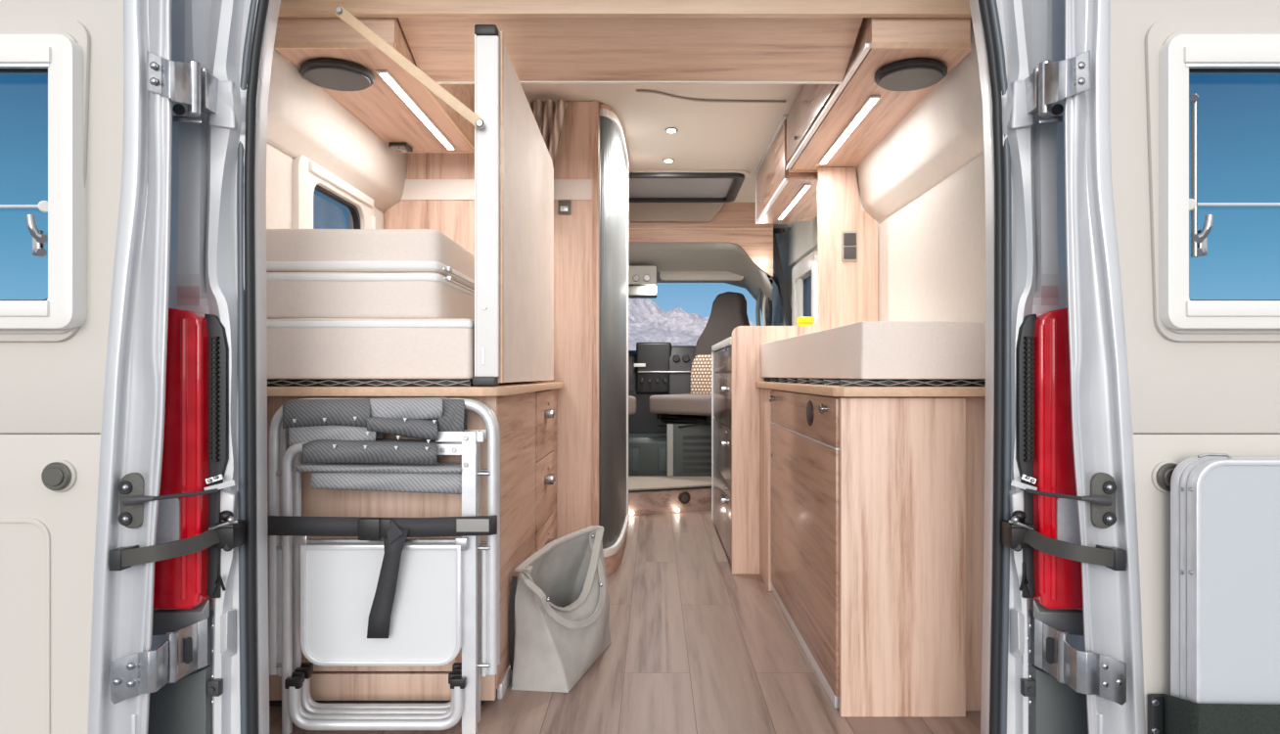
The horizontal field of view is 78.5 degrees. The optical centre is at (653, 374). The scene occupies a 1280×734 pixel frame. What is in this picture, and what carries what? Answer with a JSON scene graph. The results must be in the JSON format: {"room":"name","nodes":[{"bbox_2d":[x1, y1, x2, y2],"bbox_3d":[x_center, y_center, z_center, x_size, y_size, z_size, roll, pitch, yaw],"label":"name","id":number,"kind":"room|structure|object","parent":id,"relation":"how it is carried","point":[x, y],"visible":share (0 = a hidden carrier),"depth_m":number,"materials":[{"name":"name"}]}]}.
{"room":"vehicle interior","nodes":[
{"label":"vehicle interior","id":0,"kind":"room"},
{"bbox_2d":[266,141,383,379],"bbox_3d":[-1.175,-0.159,4.245,0.050,2.050,5.010,0,0,0],"label":"wall","id":1,"kind":"structure","parent":0,"point":[279,164],"depth_m":2.41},
{"bbox_2d":[0,0,245,733],"bbox_3d":[-1.281,0.004,1.553,0.881,1.971,0.197,0,0,-2],"label":"door","id":2,"kind":"structure","parent":1,"relation":"in","point":[83,365],"depth_m":1.50,"materials":[{"name":"beige paint"}]},
{"bbox_2d":[147,664,210,733],"bbox_3d":[-0.996,0.827,1.637,0.146,0.440,0.045,0,0,0],"label":"trim","id":3,"kind":"structure","parent":1,"relation":"attached to","point":[181,707],"depth_m":1.61,"materials":[{"name":"grey plastic"}]},
{"bbox_2d":[152,307,228,635],"bbox_3d":[-0.979,0.206,1.621,0.190,0.692,0.076,0,0,0],"label":"tail light","id":4,"kind":"object","parent":1,"relation":"attached to","point":[196,440],"visible":0.76,"depth_m":1.59,"materials":[{"name":"red translucent plastic"},{"name":"black plastic"}]},
{"bbox_2d":[210,610,214,733],"bbox_3d":[-0.913,0.628,1.645,0.024,0.271,0.030,0,0,0],"label":"trim","id":5,"kind":"structure","parent":1,"relation":"attached to","point":[211,612],"depth_m":1.63,"materials":[{"name":"metal"}]},
{"bbox_2d":[207,678,223,696],"bbox_3d":[-0.908,0.647,1.619,0.024,0.032,0.023,0,0,0],"label":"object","id":6,"kind":"structure","parent":1,"relation":"attached to","point":[214,685],"depth_m":1.61,"materials":[{"name":"grey plastic"}]},
{"bbox_2d":[151,0,280,733],"bbox_3d":[-0.966,-0.017,1.663,0.394,2.086,0.114,0,0,0],"label":"trim","id":7,"kind":"structure","parent":1,"relation":"attached to","point":[203,269],"depth_m":1.64,"materials":[{"name":"silver paint"}]},
{"bbox_2d":[236,0,269,733],"bbox_3d":[-0.825,-0.017,1.652,0.109,2.008,0.026,0,0,0],"label":"trim","id":8,"kind":"structure","parent":7,"relation":"attached to","point":[247,382],"depth_m":1.65,"materials":[{"name":"grey rubber"}]},
{"bbox_2d":[209,563,226,597],"bbox_3d":[-0.904,0.427,1.624,0.034,0.071,0.029,0,0,0],"label":"trim","id":9,"kind":"structure","parent":1,"relation":"attached to","point":[217,594],"depth_m":1.62,"materials":[{"name":"black plastic"}]},
{"bbox_2d":[207,80,238,656],"bbox_3d":[-0.904,-0.011,1.636,0.080,1.237,0.047,0,0,0],"label":"trim","id":10,"kind":"structure","parent":1,"relation":"attached to","point":[224,116],"depth_m":1.62,"materials":[{"name":"silver paint"}]},
{"bbox_2d":[292,155,375,228],"bbox_3d":[-1.148,-0.442,2.830,0.064,0.555,0.680,0,0,0],"label":"window","id":11,"kind":"structure","parent":1,"relation":"in","point":[307,175],"depth_m":2.65,"materials":[{"name":"white plastic"}]},
{"bbox_2d":[267,48,408,212],"bbox_3d":[-1.091,-0.927,2.733,0.115,0.474,1.193,0,0,0],"label":"trim","id":12,"kind":"structure","parent":1,"relation":"attached to","point":[303,119],"depth_m":2.57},
{"bbox_2d":[383,101,599,539],"bbox_3d":[-0.690,-0.148,3.340,0.916,2.028,0.020,0,0,0],"label":"wall partition","id":13,"kind":"structure","parent":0,"point":[454,218],"depth_m":3.33,"materials":[{"name":"brown wood"}]},
{"bbox_2d":[400,179,592,199],"bbox_3d":[-0.701,-0.787,3.326,0.878,0.087,0.009,0,0,0],"label":"wall strip","id":14,"kind":"object","parent":13,"relation":"attached to","point":[414,189],"visible":0.44,"depth_m":3.32,"materials":[{"name":"white plastic"}]},
{"bbox_2d":[557,200,570,214],"bbox_3d":[-0.379,-0.710,3.317,0.053,0.058,0.024,0,0,0],"label":"coat hook","id":15,"kind":"object","parent":13,"relation":"attached to","point":[564,206],"visible":1,"depth_m":3.32,"materials":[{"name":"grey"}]},
{"bbox_2d":[269,510,980,733],"bbox_3d":[-0.085,0.891,4.300,2.170,0.050,5.200,0,0,0],"label":"floor","id":16,"kind":"structure","parent":0,"point":[697,646],"depth_m":2.31,"materials":[{"name":"brown wood"}]},
{"bbox_2d":[268,397,497,733],"bbox_3d":[-0.663,0.460,1.886,0.559,0.810,0.082,0,0,0],"label":"folding chair","id":17,"kind":"object","parent":16,"relation":"on","point":[434,616],"visible":1,"depth_m":1.88,"materials":[{"name":"metal"}]},
{"bbox_2d":[294,535,468,666],"bbox_3d":[-0.649,0.537,1.871,0.409,0.311,0.024,0,0,0],"label":"tray","id":18,"kind":"object","parent":17,"relation":"on","point":[429,626],"depth_m":1.87,"materials":[{"name":"white plastic"}]},
{"bbox_2d":[267,514,497,638],"bbox_3d":[-0.680,0.476,1.904,0.610,0.289,0.164,0,0,0],"label":"strap","id":19,"kind":"object","parent":17,"relation":"attached to","point":[394,531],"visible":0.94,"depth_m":1.84,"materials":[{"name":"black fabric"}]},
{"bbox_2d":[279,396,500,723],"bbox_3d":[-0.669,0.460,1.948,0.559,0.810,0.082,0,0,0],"label":"folding chair","id":20,"kind":"object","parent":16,"relation":"on","point":[308,705],"visible":0.14,"depth_m":1.95,"materials":[{"name":"silver metal"}]},
{"bbox_2d":[267,388,556,706],"bbox_3d":[-0.735,0.461,2.673,0.730,0.810,1.294,0,0,0],"label":"base cabinet","id":21,"kind":"object","parent":16,"relation":"on","point":[526,422],"visible":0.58,"depth_m":2.03,"materials":[{"name":"brown wood"}]},
{"bbox_2d":[267,381,563,396],"bbox_3d":[-0.756,0.042,2.635,0.768,0.024,1.360,0,0,0],"label":"platform","id":22,"kind":"object","parent":21,"relation":"on","point":[501,389],"visible":0.73,"depth_m":1.96,"materials":[{"name":"brown wood"}]},
{"bbox_2d":[267,378,543,386],"bbox_3d":[-0.793,0.021,2.639,0.654,0.016,1.317,0,0,0],"label":"spring base","id":23,"kind":"object","parent":22,"relation":"on","point":[310,382],"visible":0.62,"depth_m":2.00,"materials":[{"name":"grey plastic"}]},
{"bbox_2d":[266,318,474,378],"bbox_3d":[-0.790,-0.066,2.638,0.666,0.155,1.330,0,0,0],"label":"mattress","id":24,"kind":"object","parent":23,"relation":"on","point":[297,347],"visible":0.52,"depth_m":1.98,"materials":[{"name":"fabric"}]},
{"bbox_2d":[266,272,474,319],"bbox_3d":[-0.823,-0.203,2.417,0.581,0.120,0.873,0,0,0],"label":"mattress","id":25,"kind":"object","parent":24,"relation":"on","point":[289,295],"visible":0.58,"depth_m":1.99,"materials":[{"name":"fabric"}]},
{"bbox_2d":[266,228,474,290],"bbox_3d":[-0.822,-0.319,2.419,0.573,0.111,0.868,0,0,0],"label":"mattress","id":26,"kind":"object","parent":25,"relation":"on","point":[386,251],"visible":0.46,"depth_m":1.99,"materials":[{"name":"fabric"}]},
{"bbox_2d":[334,5,553,385],"bbox_3d":[-0.590,-0.446,2.515,0.410,0.945,1.150,0,0,0],"label":"board","id":27,"kind":"object","parent":22,"relation":"on","point":[514,169],"visible":1,"depth_m":2.08,"materials":[{"name":"white paint"}]},
{"bbox_2d":[508,525,611,692],"bbox_3d":[-0.271,0.675,2.341,0.218,0.383,0.428,0,0,14],"label":"tote bag","id":28,"kind":"object","parent":16,"relation":"on","point":[560,602],"visible":1,"depth_m":2.26,"materials":[{"name":"grey fabric"}]},
{"bbox_2d":[592,100,599,525],"bbox_3d":[-0.247,-0.148,3.335,0.030,2.028,0.034,0,0,0],"label":"post","id":29,"kind":"object","parent":16,"relation":"on","point":[595,104],"visible":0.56,"depth_m":3.32,"materials":[{"name":"brown wood"}]},
{"bbox_2d":[599,103,629,575],"bbox_3d":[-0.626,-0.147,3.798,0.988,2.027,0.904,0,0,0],"label":"mirror","id":30,"kind":"object","parent":16,"relation":"on","point":[614,158],"visible":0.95,"depth_m":3.46,"materials":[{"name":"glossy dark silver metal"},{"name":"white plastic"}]},
{"bbox_2d":[628,475,711,515],"bbox_3d":[0.025,0.782,5.497,1.850,0.168,1.806,0,0,0],"label":"step","id":31,"kind":"structure","parent":16,"relation":"on","point":[647,494],"depth_m":4.91,"materials":[{"name":"brown wood"}]},
{"bbox_2d":[628,395,636,420],"bbox_3d":[-0.472,0.035,5.584,0.572,1.325,0.778,0,0,-15],"label":"chair","id":32,"kind":"object","parent":31,"relation":"on","point":[631,399],"visible":0.04,"depth_m":5.27,"materials":[{"name":"grey"}]},
{"bbox_2d":[628,433,666,475],"bbox_3d":[-0.052,0.567,5.596,0.315,0.262,0.408,0,0,0],"label":"storage box","id":33,"kind":"object","parent":31,"relation":"on","point":[647,452],"visible":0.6,"depth_m":5.40,"materials":[{"name":"grey"}]},
{"bbox_2d":[628,342,706,433],"bbox_3d":[-0.065,0.225,6.260,2.030,0.947,0.718,0,0,0],"label":"dashboard","id":34,"kind":"object","parent":31,"relation":"on","point":[654,368],"visible":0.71,"depth_m":5.98,"materials":[{"name":"black plastic"}]},
{"bbox_2d":[672,354,680,362],"bbox_3d":[0.171,-0.126,5.965,0.055,0.056,0.030,0,0,0],"label":"air vent","id":35,"kind":"object","parent":34,"relation":"attached to","point":[675,357],"depth_m":5.95,"materials":[{"name":"black plastic"}]},
{"bbox_2d":[682,354,689,362],"bbox_3d":[0.245,-0.126,5.965,0.055,0.056,0.030,0,0,0],"label":"air vent","id":36,"kind":"object","parent":34,"relation":"attached to","point":[685,357],"depth_m":5.95,"materials":[{"name":"black plastic"}]},
{"bbox_2d":[648,291,749,476],"bbox_3d":[0.382,0.035,5.649,0.611,1.325,0.795,0,0,35],"label":"chair","id":37,"kind":"object","parent":31,"relation":"on","point":[688,436],"visible":0.66,"depth_m":5.39,"materials":[{"name":"grey fabric"}]},
{"bbox_2d":[648,393,711,415],"bbox_3d":[0.329,0.207,5.564,0.538,0.130,0.561,0,0,35],"label":"cushion","id":38,"kind":"object","parent":37,"relation":"on","point":[688,404],"depth_m":5.34,"materials":[{"name":"beige fabric"}]},
{"bbox_2d":[711,336,731,564],"bbox_3d":[0.641,0.350,3.982,0.658,1.032,1.116,0,0,0],"label":"drawer cabinet","id":39,"kind":"object","parent":16,"relation":"on","point":[721,352],"visible":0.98,"depth_m":3.80,"materials":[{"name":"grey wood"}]},
{"bbox_2d":[711,336,731,352],"bbox_3d":[0.651,-0.148,3.982,0.637,0.035,1.116,0,0,0],"label":"countertop","id":40,"kind":"structure","parent":39,"relation":"on","point":[727,342],"depth_m":3.81,"materials":[{"name":"white plastic"}]},
{"bbox_2d":[796,317,814,325],"bbox_3d":[0.794,-0.234,4.100,0.090,0.135,0.090,0,0,0],"label":"storage jar","id":41,"kind":"object","parent":39,"relation":"on","point":[801,321],"visible":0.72,"depth_m":4.06,"materials":[{"name":"yellow plastic"}]},
{"bbox_2d":[731,167,877,574],"bbox_3d":[0.657,-0.018,3.411,0.635,1.768,0.022,0,0,0],"label":"partition panel","id":42,"kind":"object","parent":16,"relation":"on","point":[847,291],"visible":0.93,"depth_m":3.40,"materials":[{"name":"brown wood"}]},
{"bbox_2d":[841,230,857,261],"bbox_3d":[0.850,-0.559,3.393,0.068,0.132,0.012,0,0,0],"label":"light switch","id":43,"kind":"object","parent":42,"relation":"attached to","point":[848,238],"visible":1,"depth_m":3.39,"materials":[{"name":"beige plastic"}]},
{"bbox_2d":[759,388,985,716],"bbox_3d":[0.698,0.462,2.683,0.505,0.808,1.405,0,0,0],"label":"base cabinet","id":44,"kind":"object","parent":16,"relation":"on","point":[872,509],"visible":0.98,"depth_m":1.98,"materials":[{"name":"brown wood"}]},
{"bbox_2d":[806,406,811,420],"bbox_3d":[0.463,0.114,2.330,0.003,0.044,0.064,0,0,0],"label":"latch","id":45,"kind":"object","parent":44,"relation":"attached to","point":[808,408],"depth_m":2.33,"materials":[{"name":"grey plastic"}]},
{"bbox_2d":[755,381,985,396],"bbox_3d":[0.703,0.043,2.672,0.525,0.025,1.435,0,0,0],"label":"platform","id":46,"kind":"object","parent":44,"relation":"on","point":[831,390],"visible":0.73,"depth_m":1.96,"materials":[{"name":"brown wood"}]},
{"bbox_2d":[764,377,985,386],"bbox_3d":[0.718,0.021,2.679,0.486,0.016,1.397,0,0,0],"label":"spring base","id":47,"kind":"object","parent":46,"relation":"on","point":[826,382],"visible":0.84,"depth_m":2.00,"materials":[{"name":"grey plastic"}]},
{"bbox_2d":[760,320,985,378],"bbox_3d":[0.714,-0.062,2.680,0.507,0.146,1.413,0,0,0],"label":"mattress","id":48,"kind":"object","parent":47,"relation":"on","point":[864,349],"visible":0.88,"depth_m":1.98,"materials":[{"name":"fabric"}]},
{"bbox_2d":[520,84,803,202],"bbox_3d":[-0.085,-1.189,3.525,2.250,0.050,3.650,0,0,0],"label":"ceiling","id":49,"kind":"structure","parent":0,"point":[708,135],"depth_m":3.58,"materials":[{"name":"beige"}]},
{"bbox_2d":[274,17,474,152],"bbox_3d":[-0.883,-1.028,2.667,0.338,0.268,1.015,0,0,0],"label":"locker","id":50,"kind":"object","parent":49,"relation":"attached to","point":[397,107],"visible":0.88,"depth_m":2.51,"materials":[{"name":"brown wood"}]},
{"bbox_2d":[299,57,374,91],"bbox_3d":[-0.940,-0.890,2.330,0.206,0.028,0.206,0,0,0],"label":"loudspeaker","id":51,"kind":"object","parent":50,"relation":"attached to","point":[338,74],"visible":1,"depth_m":2.29,"materials":[{"name":"grey plastic"}]},
{"bbox_2d":[304,66,370,91],"bbox_3d":[-0.940,-0.880,2.330,0.184,0.008,0.184,0,0,0],"label":"grille","id":52,"kind":"object","parent":51,"relation":"attached to","point":[340,78],"depth_m":2.31,"materials":[{"name":"grey plastic"}]},
{"bbox_2d":[388,141,412,152],"bbox_3d":[-0.995,-0.888,3.072,0.070,0.032,0.097,0,0,0],"label":"locker catch","id":53,"kind":"object","parent":50,"relation":"attached to","point":[397,147],"visible":1,"depth_m":3.04,"materials":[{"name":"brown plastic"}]},
{"bbox_2d":[527,98,567,167],"bbox_3d":[-0.460,-0.894,3.244,0.201,0.481,0.047,0,0,0],"label":"curtain","id":54,"kind":"object","parent":49,"relation":"hanging from","point":[549,115],"visible":0.26,"depth_m":3.24,"materials":[{"name":"fabric"}]},
{"bbox_2d":[662,158,674,162],"bbox_3d":[0.079,-1.158,4.233,0.060,0.010,0.060,0,0,0],"label":"recessed light","id":55,"kind":"object","parent":49,"relation":"in","point":[663,160],"visible":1,"depth_m":4.22,"materials":[{"name":"silver metal"}]},
{"bbox_2d":[665,127,677,133],"bbox_3d":[0.084,-1.158,3.710,0.060,0.010,0.060,0,0,0],"label":"recessed light","id":56,"kind":"object","parent":49,"relation":"in","point":[669,129],"visible":1,"depth_m":3.69,"materials":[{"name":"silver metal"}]},
{"bbox_2d":[628,202,725,221],"bbox_3d":[-0.256,-1.095,5.210,1.489,0.133,0.095,0,0,0],"label":"lining","id":57,"kind":"object","parent":49,"relation":"attached to","point":[637,211],"visible":0.27,"depth_m":5.20,"materials":[{"name":"beige plastic"}]},
{"bbox_2d":[628,170,749,202],"bbox_3d":[-0.112,-1.146,4.800,1.336,0.034,0.720,0,0,0],"label":"skylight","id":58,"kind":"object","parent":49,"relation":"attached to","point":[644,186],"visible":0.52,"depth_m":4.76,"materials":[{"name":"grey plastic"}]},
{"bbox_2d":[628,178,733,197],"bbox_3d":[-0.112,-1.155,4.800,1.216,0.006,0.620,0,0,0],"label":"blind","id":59,"kind":"object","parent":58,"relation":"hanging from","point":[637,187],"depth_m":4.81,"materials":[{"name":"grey"}]},
{"bbox_2d":[628,202,773,276],"bbox_3d":[-0.167,-0.912,5.291,1.945,0.504,0.038,0,0,0],"label":"bulkhead","id":60,"kind":"object","parent":49,"relation":"attached to","point":[734,223],"visible":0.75,"depth_m":5.28,"materials":[{"name":"brown wood"}]},
{"bbox_2d":[636,90,785,102],"bbox_3d":[0.239,-1.158,3.284,0.647,0.010,0.072,0,0,-12],"label":"track","id":61,"kind":"object","parent":49,"relation":"attached to","point":[645,91],"visible":1,"depth_m":3.30,"materials":[{"name":"beige"}]},
{"bbox_2d":[755,114,817,224],"bbox_3d":[0.738,-1.010,3.980,0.324,0.306,1.020,0,0,0],"label":"locker","id":62,"kind":"object","parent":49,"relation":"attached to","point":[782,196],"visible":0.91,"depth_m":3.91,"materials":[{"name":"brown wood"}]},
{"bbox_2d":[785,17,973,172],"bbox_3d":[0.738,-1.028,2.813,0.324,0.268,1.306,0,0,0],"label":"locker","id":63,"kind":"object","parent":49,"relation":"attached to","point":[829,125],"visible":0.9,"depth_m":2.60,"materials":[{"name":"brown wood"}]},
{"bbox_2d":[398,17,863,84],"bbox_3d":[-0.064,-1.001,2.296,1.297,0.195,0.267,0,0,0],"label":"ceiling beam","id":64,"kind":"structure","parent":63,"relation":"attached to","point":[540,50],"depth_m":2.28,"materials":[{"name":"brown wood"}]},
{"bbox_2d":[874,57,947,91],"bbox_3d":[0.764,-0.890,2.330,0.206,0.028,0.206,0,0,0],"label":"loudspeaker","id":65,"kind":"object","parent":63,"relation":"attached to","point":[909,74],"visible":1,"depth_m":2.29,"materials":[{"name":"grey plastic"}]},
{"bbox_2d":[877,66,943,91],"bbox_3d":[0.764,-0.880,2.330,0.184,0.008,0.184,0,0,0],"label":"grille","id":66,"kind":"object","parent":65,"relation":"attached to","point":[892,78],"depth_m":2.31,"materials":[{"name":"grey plastic"}]},
{"bbox_2d":[628,242,773,319],"bbox_3d":[-0.115,-0.662,5.721,2.080,0.525,0.805,0,0,0],"label":"cab headliner","id":67,"kind":"structure","parent":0,"point":[666,256],"depth_m":5.62,"materials":[{"name":"grey plastic"}]},
{"bbox_2d":[628,265,657,298],"bbox_3d":[-0.159,-0.681,5.755,0.367,0.219,0.210,0,0,0],"label":"console","id":68,"kind":"object","parent":67,"relation":"attached to","point":[642,279],"visible":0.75,"depth_m":5.66,"materials":[{"name":"grey plastic"}]},
{"bbox_2d":[632,274,639,281],"bbox_3d":[-0.127,-0.699,5.660,0.052,0.052,0.020,0,0,0],"label":"reading lamp","id":69,"kind":"object","parent":68,"relation":"attached to","point":[635,277],"depth_m":5.65,"materials":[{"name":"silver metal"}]},
{"bbox_2d":[642,274,650,281],"bbox_3d":[-0.049,-0.699,5.660,0.052,0.052,0.020,0,0,0],"label":"reading lamp","id":70,"kind":"object","parent":68,"relation":"attached to","point":[646,277],"depth_m":5.65,"materials":[{"name":"silver metal"}]},
{"bbox_2d":[659,271,743,280],"bbox_3d":[0.361,-0.756,5.900,0.634,0.096,0.060,0,0,0],"label":"sun visor","id":71,"kind":"object","parent":67,"relation":"attached to","point":[663,275],"visible":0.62,"depth_m":5.87,"materials":[{"name":"grey plastic"}]},
{"bbox_2d":[768,278,773,324],"bbox_3d":[0.838,-0.524,5.633,0.042,0.335,0.094,0,0,11],"label":"handle","id":72,"kind":"object","parent":67,"relation":"attached to","point":[770,280],"visible":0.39,"depth_m":5.62,"materials":[{"name":"black plastic"}]},
{"bbox_2d":[769,152,985,397],"bbox_3d":[1.005,-0.159,4.245,0.050,2.050,5.010,0,0,0],"label":"wall","id":73,"kind":"structure","parent":0,"point":[932,250],"depth_m":2.74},
{"bbox_2d":[277,0,971,17],"bbox_3d":[-0.075,-1.057,2.148,1.950,0.144,0.026,0,0,0],"label":"trim","id":74,"kind":"structure","parent":73,"relation":"attached to","point":[288,8],"depth_m":2.13,"materials":[{"name":"brown wood"}]},
{"bbox_2d":[760,307,771,325],"bbox_3d":[0.897,-0.310,6.285,0.081,0.902,0.536,0,0,21],"label":"trim","id":75,"kind":"structure","parent":73,"relation":"attached to","point":[766,320],"depth_m":6.33,"materials":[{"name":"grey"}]},
{"bbox_2d":[755,273,777,325],"bbox_3d":[0.844,-0.510,5.720,0.198,0.476,0.071,0,0,32],"label":"trim","id":76,"kind":"structure","parent":73,"relation":"attached to","point":[758,298],"depth_m":5.73,"materials":[{"name":"grey plastic"}]},
{"bbox_2d":[762,283,772,325],"bbox_3d":[0.830,-0.470,5.713,0.077,0.399,0.036,0,0,22],"label":"trim","id":77,"kind":"structure","parent":73,"relation":"attached to","point":[764,297],"depth_m":5.71,"materials":[{"name":"grey plastic"}]},
{"bbox_2d":[773,228,791,325],"bbox_3d":[0.889,-0.634,5.410,0.212,0.763,0.241,0,0,0],"label":"trim","id":78,"kind":"structure","parent":73,"relation":"attached to","point":[777,265],"depth_m":5.40,"materials":[{"name":"grey"}]},
{"bbox_2d":[773,222,793,244],"bbox_3d":[-0.060,-1.039,6.100,2.080,0.030,1.600,0,0,0],"label":"trim","id":79,"kind":"structure","parent":73,"relation":"attached to","point":[779,237],"depth_m":5.48,"materials":[{"name":"grey plastic"}]},
{"bbox_2d":[787,215,817,267],"bbox_3d":[0.964,-0.939,5.050,0.028,0.350,1.000,0,0,0],"label":"trim","id":80,"kind":"structure","parent":73,"relation":"attached to","point":[801,235],"depth_m":5.05,"materials":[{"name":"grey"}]},
{"bbox_2d":[791,251,818,325],"bbox_3d":[0.983,-0.414,4.980,0.075,0.640,0.760,0,0,0],"label":"window","id":81,"kind":"structure","parent":73,"relation":"in","point":[804,274],"depth_m":5.06,"materials":[{"name":"white plastic"}]},
{"bbox_2d":[856,17,984,223],"bbox_3d":[0.925,-0.912,2.800,0.120,0.505,1.200,0,0,0],"label":"trim","id":82,"kind":"structure","parent":73,"relation":"attached to","point":[942,133],"depth_m":2.59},
{"bbox_2d":[1007,80,1034,657],"bbox_3d":[0.772,-0.011,1.636,0.067,1.237,0.047,0,0,0],"label":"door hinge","id":83,"kind":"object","parent":73,"relation":"attached to","point":[1019,117],"depth_m":1.62,"materials":[{"name":"silver paint"}]},
{"bbox_2d":[968,0,1084,733],"bbox_3d":[0.823,-0.017,1.666,0.359,2.086,0.113,0,0,0],"label":"trim","id":84,"kind":"structure","parent":73,"relation":"attached to","point":[1032,31],"depth_m":1.64,"materials":[{"name":"silver paint"}]},
{"bbox_2d":[978,0,1011,733],"bbox_3d":[0.699,-0.017,1.652,0.113,2.008,0.026,0,0,0],"label":"trim","id":85,"kind":"structure","parent":84,"relation":"attached to","point":[1002,181],"depth_m":1.65,"materials":[{"name":"grey rubber"}]},
{"bbox_2d":[1019,562,1033,597],"bbox_3d":[0.772,0.427,1.624,0.031,0.071,0.029,0,0,0],"label":"trim","id":86,"kind":"structure","parent":73,"relation":"attached to","point":[1023,587],"depth_m":1.62,"materials":[{"name":"black plastic"}]},
{"bbox_2d":[1021,609,1032,733],"bbox_3d":[0.779,0.628,1.645,0.020,0.271,0.030,0,0,0],"label":"trim","id":87,"kind":"structure","parent":73,"relation":"attached to","point":[1029,613],"depth_m":1.63,"materials":[{"name":"metal"}]},
{"bbox_2d":[1020,678,1035,696],"bbox_3d":[0.775,0.647,1.619,0.024,0.032,0.023,0,0,0],"label":"trim","id":88,"kind":"structure","parent":73,"relation":"attached to","point":[1028,685],"depth_m":1.61,"materials":[{"name":"grey plastic"}]},
{"bbox_2d":[1015,307,1083,635],"bbox_3d":[0.838,0.206,1.621,0.166,0.692,0.076,0,0,0],"label":"tail light","id":89,"kind":"object","parent":73,"relation":"attached to","point":[1044,453],"visible":0.73,"depth_m":1.59,"materials":[{"name":"red plastic"}]},
{"bbox_2d":[1031,664,1088,733],"bbox_3d":[0.854,0.827,1.637,0.132,0.440,0.045,0,0,0],"label":"trim","id":90,"kind":"structure","parent":73,"relation":"attached to","point":[1057,708],"depth_m":1.61,"materials":[{"name":"grey"}]},
{"bbox_2d":[1001,0,1279,733],"bbox_3d":[1.150,0.004,1.559,0.863,1.972,0.200,0,0,0],"label":"door","id":91,"kind":"structure","parent":73,"relation":"in","point":[1162,378],"depth_m":1.50,"materials":[{"name":"silver paint"}]},
{"bbox_2d":[1147,693,1279,733],"bbox_3d":[1.256,0.679,1.441,0.627,0.193,0.116,0,0,0],"label":"holder","id":92,"kind":"object","parent":91,"relation":"attached to","point":[1166,713],"visible":1,"depth_m":1.39,"materials":[{"name":"green fabric"}]},
{"bbox_2d":[1170,453,1279,704],"bbox_3d":[1.248,0.415,1.435,0.564,0.543,0.074,0,0,0],"label":"table","id":93,"kind":"object","parent":91,"relation":"attached to","point":[1225,508],"visible":0.78,"depth_m":1.40,"materials":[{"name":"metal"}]},
{"bbox_3d":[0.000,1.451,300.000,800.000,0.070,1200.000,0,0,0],"label":"floor","id":94,"kind":"structure","parent":0,"visible":0},
{"bbox_2d":[628,298,755,350],"bbox_3d":[56.100,-38.705,538.250,412.200,80.439,416.500,0,0,0],"label":"mountain","id":95,"kind":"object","parent":94,"relation":"on","point":[647,322],"visible":0.07,"depth_m":615.66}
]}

